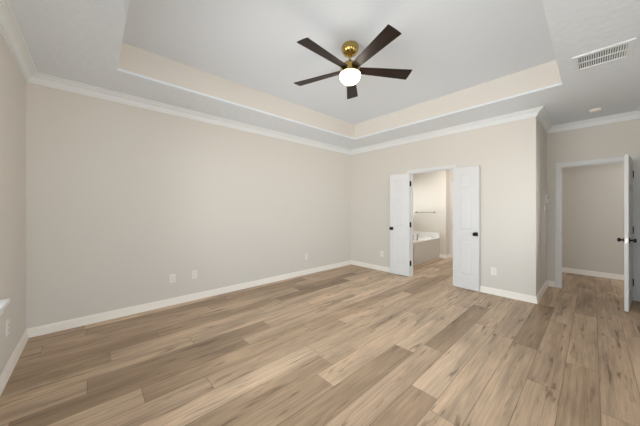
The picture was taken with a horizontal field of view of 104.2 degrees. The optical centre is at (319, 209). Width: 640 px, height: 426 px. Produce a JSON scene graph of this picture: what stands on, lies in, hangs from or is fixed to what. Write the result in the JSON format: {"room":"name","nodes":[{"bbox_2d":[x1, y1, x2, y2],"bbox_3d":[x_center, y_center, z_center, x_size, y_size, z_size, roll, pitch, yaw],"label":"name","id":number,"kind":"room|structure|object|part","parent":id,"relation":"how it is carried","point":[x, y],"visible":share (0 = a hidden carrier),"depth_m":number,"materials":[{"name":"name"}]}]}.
{"room":"empty bedroom","nodes":[
{"label":"empty bedroom","id":0,"kind":"room"},
{"bbox_2d":[0,33,25,374],"bbox_3d":[-1.545,-0.038,0.829,0.150,2.740,4.590,0,0,-42],"label":"wall","id":1,"kind":"structure","parent":0,"point":[12,81],"depth_m":2.14,"materials":[{"name":"white paint"}]},
{"bbox_2d":[0,299,9,315],"bbox_3d":[-1.305,0.723,0.601,0.197,0.095,3.300,0,0,-42],"label":"window sill","id":2,"kind":"structure","parent":1,"relation":"attached to","point":[3,303],"depth_m":1.80,"materials":[{"name":"white"}]},
{"bbox_2d":[6,319,8,336],"bbox_3d":[-2.508,0.951,2.001,0.008,0.118,0.074,0,0,-42],"label":"wall outlet","id":3,"kind":"object","parent":1,"relation":"attached to","point":[7,321],"visible":1,"depth_m":1.99,"materials":[{"name":"white plastic"}]},
{"bbox_2d":[0,329,28,395],"bbox_3d":[-1.522,1.284,0.931,0.022,0.096,4.470,0,0,-42],"label":"baseboard","id":4,"kind":"structure","parent":1,"relation":"attached to","point":[6,373],"depth_m":2.08,"materials":[{"name":"white paint"}]},
{"bbox_2d":[0,0,36,81],"bbox_3d":[-1.497,-1.361,0.954,0.088,0.095,4.470,0,0,-42],"label":"trim","id":5,"kind":"structure","parent":1,"relation":"attached to","point":[10,31],"depth_m":2.01,"materials":[{"name":"white paint"}]},
{"bbox_2d":[26,82,350,328],"bbox_3d":[-0.099,-0.038,5.353,8.387,2.740,0.140,0,0,-42],"label":"wall","id":6,"kind":"structure","parent":0,"point":[121,199],"depth_m":3.33,"materials":[{"name":"white paint"}]},
{"bbox_2d":[169,274,175,282],"bbox_3d":[-2.053,0.964,3.467,0.074,0.118,0.008,0,0,-42],"label":"wall outlet","id":7,"kind":"object","parent":6,"relation":"attached to","point":[172,277],"visible":1,"depth_m":3.46,"materials":[{"name":"white plastic"}]},
{"bbox_2d":[27,260,350,337],"bbox_3d":[-1.133,1.284,4.298,5.137,0.096,0.022,0,0,-42],"label":"baseboard","id":8,"kind":"structure","parent":6,"relation":"attached to","point":[81,321],"depth_m":3.35,"materials":[{"name":"white paint"}]},
{"bbox_2d":[28,73,351,154],"bbox_3d":[-1.111,-1.361,4.274,5.137,0.095,0.088,0,0,-42],"label":"trim","id":9,"kind":"structure","parent":6,"relation":"attached to","point":[39,79],"depth_m":3.34,"materials":[{"name":"white paint"}]},
{"bbox_2d":[192,270,196,278],"bbox_3d":[-1.843,0.961,3.660,0.074,0.118,0.008,0,0,-42],"label":"wall outlet","id":10,"kind":"object","parent":6,"relation":"attached to","point":[194,273],"visible":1,"depth_m":3.66,"materials":[{"name":"white plastic"}]},
{"bbox_2d":[0,258,639,425],"bbox_3d":[2.322,1.392,2.703,8.387,0.120,7.360,0,0,-42],"label":"floor","id":11,"kind":"structure","parent":0,"point":[348,345],"depth_m":2.22,"materials":[{"name":"brown wood"}]},
{"bbox_2d":[413,231,439,265],"bbox_3d":[2.377,0.982,6.763,1.467,0.700,1.117,0,0,-42],"label":"bathtub","id":12,"kind":"object","parent":11,"relation":"on","point":[426,245],"visible":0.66,"depth_m":6.41,"materials":[{"name":"grey paint"}]},
{"bbox_2d":[9,0,639,149],"bbox_3d":[2.322,-1.421,2.703,8.387,0.025,7.360,0,0,-42],"label":"ceiling","id":13,"kind":"structure","parent":0,"point":[80,41],"depth_m":2.51,"materials":[{"name":"white paint"}]},
{"bbox_2d":[588,108,602,112],"bbox_3d":[3.890,-1.390,3.519,0.136,0.036,0.136,0,0,-42],"label":"smoke detector","id":14,"kind":"object","parent":13,"relation":"attached to","point":[595,110],"visible":1,"depth_m":3.50,"materials":[{"name":"white plastic"}]},
{"bbox_2d":[572,38,635,72],"bbox_3d":[2.597,-1.401,2.296,0.356,0.013,0.372,0,0,-42],"label":"ceiling vent","id":15,"kind":"object","parent":13,"relation":"in","point":[618,51],"visible":1,"depth_m":2.28,"materials":[{"name":"white metal"}]},
{"bbox_2d":[122,0,555,124],"bbox_3d":[0.340,-1.734,2.668,3.972,0.050,3.259,0,0,-42],"label":"ceiling","id":16,"kind":"structure","parent":0,"point":[448,46],"depth_m":2.56,"materials":[{"name":"white paint"}]},
{"bbox_2d":[294,24,411,98],"bbox_3d":[0.287,-1.502,2.559,1.237,0.413,1.285,0,0,-42],"label":"ceiling fan","id":17,"kind":"object","parent":16,"relation":"hanging from","point":[350,72],"visible":1,"depth_m":2.50,"materials":[{"name":"brown wood"}]},
{"bbox_3d":[-0.016,-1.447,2.760,0.571,0.007,0.143,0,12,28],"label":"blade","id":18,"kind":"part","parent":17,"relation":"part of","materials":[{"name":"brown wood"}]},
{"bbox_3d":[0.048,-1.447,2.329,0.571,0.007,0.143,0,12,-44],"label":"blade","id":19,"kind":"part","parent":17,"relation":"part of","materials":[{"name":"brown wood"}]},
{"bbox_3d":[0.312,-1.349,2.588,0.219,0.105,0.219,0,0,-42],"label":"glass globe","id":20,"kind":"part","parent":17,"relation":"part of","materials":[{"name":"white glass"}]},
{"bbox_3d":[0.374,-1.447,2.953,0.143,0.007,0.571,-12,-2,9],"label":"blade","id":21,"kind":"part","parent":17,"relation":"part of","materials":[{"name":"brown wood"}]},
{"bbox_3d":[0.477,-1.447,2.256,0.143,0.007,0.571,13,-6,-26],"label":"blade","id":22,"kind":"part","parent":17,"relation":"part of","materials":[{"name":"brown wood"}]},
{"bbox_3d":[0.679,-1.447,2.642,0.571,0.007,0.143,0,-12,-8],"label":"blade","id":23,"kind":"part","parent":17,"relation":"part of","materials":[{"name":"brown wood"}]},
{"bbox_2d":[118,42,561,137],"bbox_3d":[0.340,-1.571,2.668,3.972,0.276,3.259,0,0,-42],"label":"tray ceiling side","id":24,"kind":"structure","parent":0,"point":[133,59],"depth_m":3.35,"materials":[{"name":"white paint"}]},
{"bbox_2d":[413,170,448,254],"bbox_3d":[3.083,-0.038,7.302,0.300,2.740,1.275,0,0,-42],"label":"wall","id":25,"kind":"structure","parent":0,"point":[430,189],"depth_m":6.97,"materials":[{"name":"beige paint"}]},
{"bbox_2d":[439,254,450,258],"bbox_3d":[3.431,1.284,6.831,0.222,0.096,0.220,0,0,-42],"label":"baseboard","id":26,"kind":"structure","parent":25,"relation":"attached to","point":[440,255],"depth_m":6.80,"materials":[{"name":"white paint"}]},
{"bbox_2d":[351,119,524,293],"bbox_3d":[1.908,-0.038,4.862,0.115,2.740,3.293,0,0,-42],"label":"wall","id":27,"kind":"structure","parent":0,"point":[499,149],"depth_m":4.03,"materials":[{"name":"white paint"}]},
{"bbox_2d":[389,173,410,275],"bbox_3d":[1.609,0.309,5.009,0.413,2.022,0.102,0,0,34],"label":"door","id":28,"kind":"structure","parent":27,"relation":"in","point":[400,224],"depth_m":5.00,"materials":[{"name":"white paint"}]},
{"bbox_2d":[407,164,457,276],"bbox_3d":[2.095,0.281,4.658,0.151,2.102,0.927,0,0,-42],"label":"door frame","id":29,"kind":"structure","parent":27,"relation":"attached to","point":[448,167],"depth_m":4.92,"materials":[{"name":"white paint"}]},
{"bbox_2d":[351,260,537,303],"bbox_3d":[1.904,1.284,4.766,0.022,0.096,3.430,0,0,-42],"label":"baseboard","id":30,"kind":"structure","parent":27,"relation":"attached to","point":[513,295],"depth_m":3.85,"materials":[{"name":"white paint"}]},
{"bbox_2d":[351,106,542,154],"bbox_3d":[1.902,-1.361,4.719,0.088,0.095,3.496,0,0,-42],"label":"trim","id":31,"kind":"structure","parent":27,"relation":"attached to","point":[533,112],"depth_m":4.24,"materials":[{"name":"white paint"}]},
{"bbox_2d":[453,165,479,291],"bbox_3d":[2.414,0.309,4.147,0.103,2.022,0.410,0,0,-32],"label":"door","id":32,"kind":"structure","parent":27,"relation":"in","point":[466,180],"depth_m":4.12,"materials":[{"name":"white paint"}]},
{"bbox_2d":[491,267,496,274],"bbox_3d":[2.712,0.970,3.891,0.008,0.118,0.074,0,0,-42],"label":"wall outlet","id":33,"kind":"object","parent":27,"relation":"attached to","point":[493,270],"visible":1,"depth_m":3.89,"materials":[{"name":"white plastic"}]},
{"bbox_2d":[449,170,452,253],"bbox_3d":[4.267,-0.038,6.154,0.100,2.740,2.018,0,0,-42],"label":"wall","id":34,"kind":"structure","parent":0,"point":[450,171],"depth_m":6.83,"materials":[{"name":"beige paint"}]},
{"bbox_2d":[451,181,452,257],"bbox_3d":[3.906,0.282,6.462,0.018,2.100,0.965,0,0,-42],"label":"door frame","id":35,"kind":"structure","parent":34,"relation":"attached to","point":[451,181],"depth_m":6.79,"materials":[{"name":"white paint"}]},
{"bbox_2d":[525,116,546,295],"bbox_3d":[4.019,-0.038,4.483,2.720,2.740,0.115,0,0,-42],"label":"wall","id":36,"kind":"structure","parent":0,"point":[535,135],"depth_m":3.60,"materials":[{"name":"white paint"}]},
{"bbox_2d":[536,280,547,302],"bbox_3d":[3.498,1.284,3.913,1.226,0.096,0.022,0,0,-42],"label":"baseboard","id":37,"kind":"structure","parent":36,"relation":"attached to","point":[544,287],"depth_m":3.85,"materials":[{"name":"white paint"}]},
{"bbox_2d":[536,106,552,133],"bbox_3d":[3.496,-1.361,3.867,1.292,0.095,0.088,0,0,-42],"label":"trim","id":38,"kind":"structure","parent":36,"relation":"attached to","point":[542,116],"depth_m":3.80,"materials":[{"name":"white paint"}]},
{"bbox_2d":[562,162,623,274],"bbox_3d":[6.400,-0.038,4.012,0.120,2.740,3.792,0,0,-42],"label":"wall","id":39,"kind":"structure","parent":0,"point":[592,195],"depth_m":4.97,"materials":[{"name":"white paint"}]},
{"bbox_2d":[562,267,623,279],"bbox_3d":[6.348,1.284,3.964,0.022,0.096,3.792,0,0,-42],"label":"baseboard","id":40,"kind":"structure","parent":39,"relation":"attached to","point":[567,270],"depth_m":4.95,"materials":[{"name":"white paint"}]},
{"bbox_2d":[547,118,639,280],"bbox_3d":[4.344,-0.038,3.982,0.115,2.740,1.062,0,0,-42],"label":"wall","id":41,"kind":"structure","parent":0,"point":[616,139],"depth_m":4.03,"materials":[{"name":"white paint"}]},
{"bbox_2d":[547,280,554,286],"bbox_3d":[3.971,1.284,4.288,0.022,0.096,0.108,0,0,-42],"label":"baseboard","id":42,"kind":"structure","parent":41,"relation":"attached to","point":[550,283],"depth_m":4.28,"materials":[{"name":"white paint"}]},
{"bbox_2d":[547,111,639,133],"bbox_3d":[4.269,-1.361,3.913,0.088,0.095,1.062,0,0,-42],"label":"trim","id":43,"kind":"structure","parent":41,"relation":"attached to","point":[634,114],"depth_m":3.88,"materials":[{"name":"white paint"}]},
{"bbox_2d":[555,155,639,301],"bbox_3d":[4.362,0.276,3.962,0.151,2.113,0.893,0,0,-42],"label":"door frame","id":44,"kind":"structure","parent":41,"relation":"attached to","point":[636,158],"depth_m":3.84,"materials":[{"name":"white paint"}]},
{"bbox_2d":[617,154,636,311],"bbox_3d":[4.271,0.306,3.444,0.793,2.027,0.159,0,0,-36],"label":"door","id":45,"kind":"structure","parent":41,"relation":"in","point":[628,240],"depth_m":3.23,"materials":[{"name":"white paint"}]}
]}

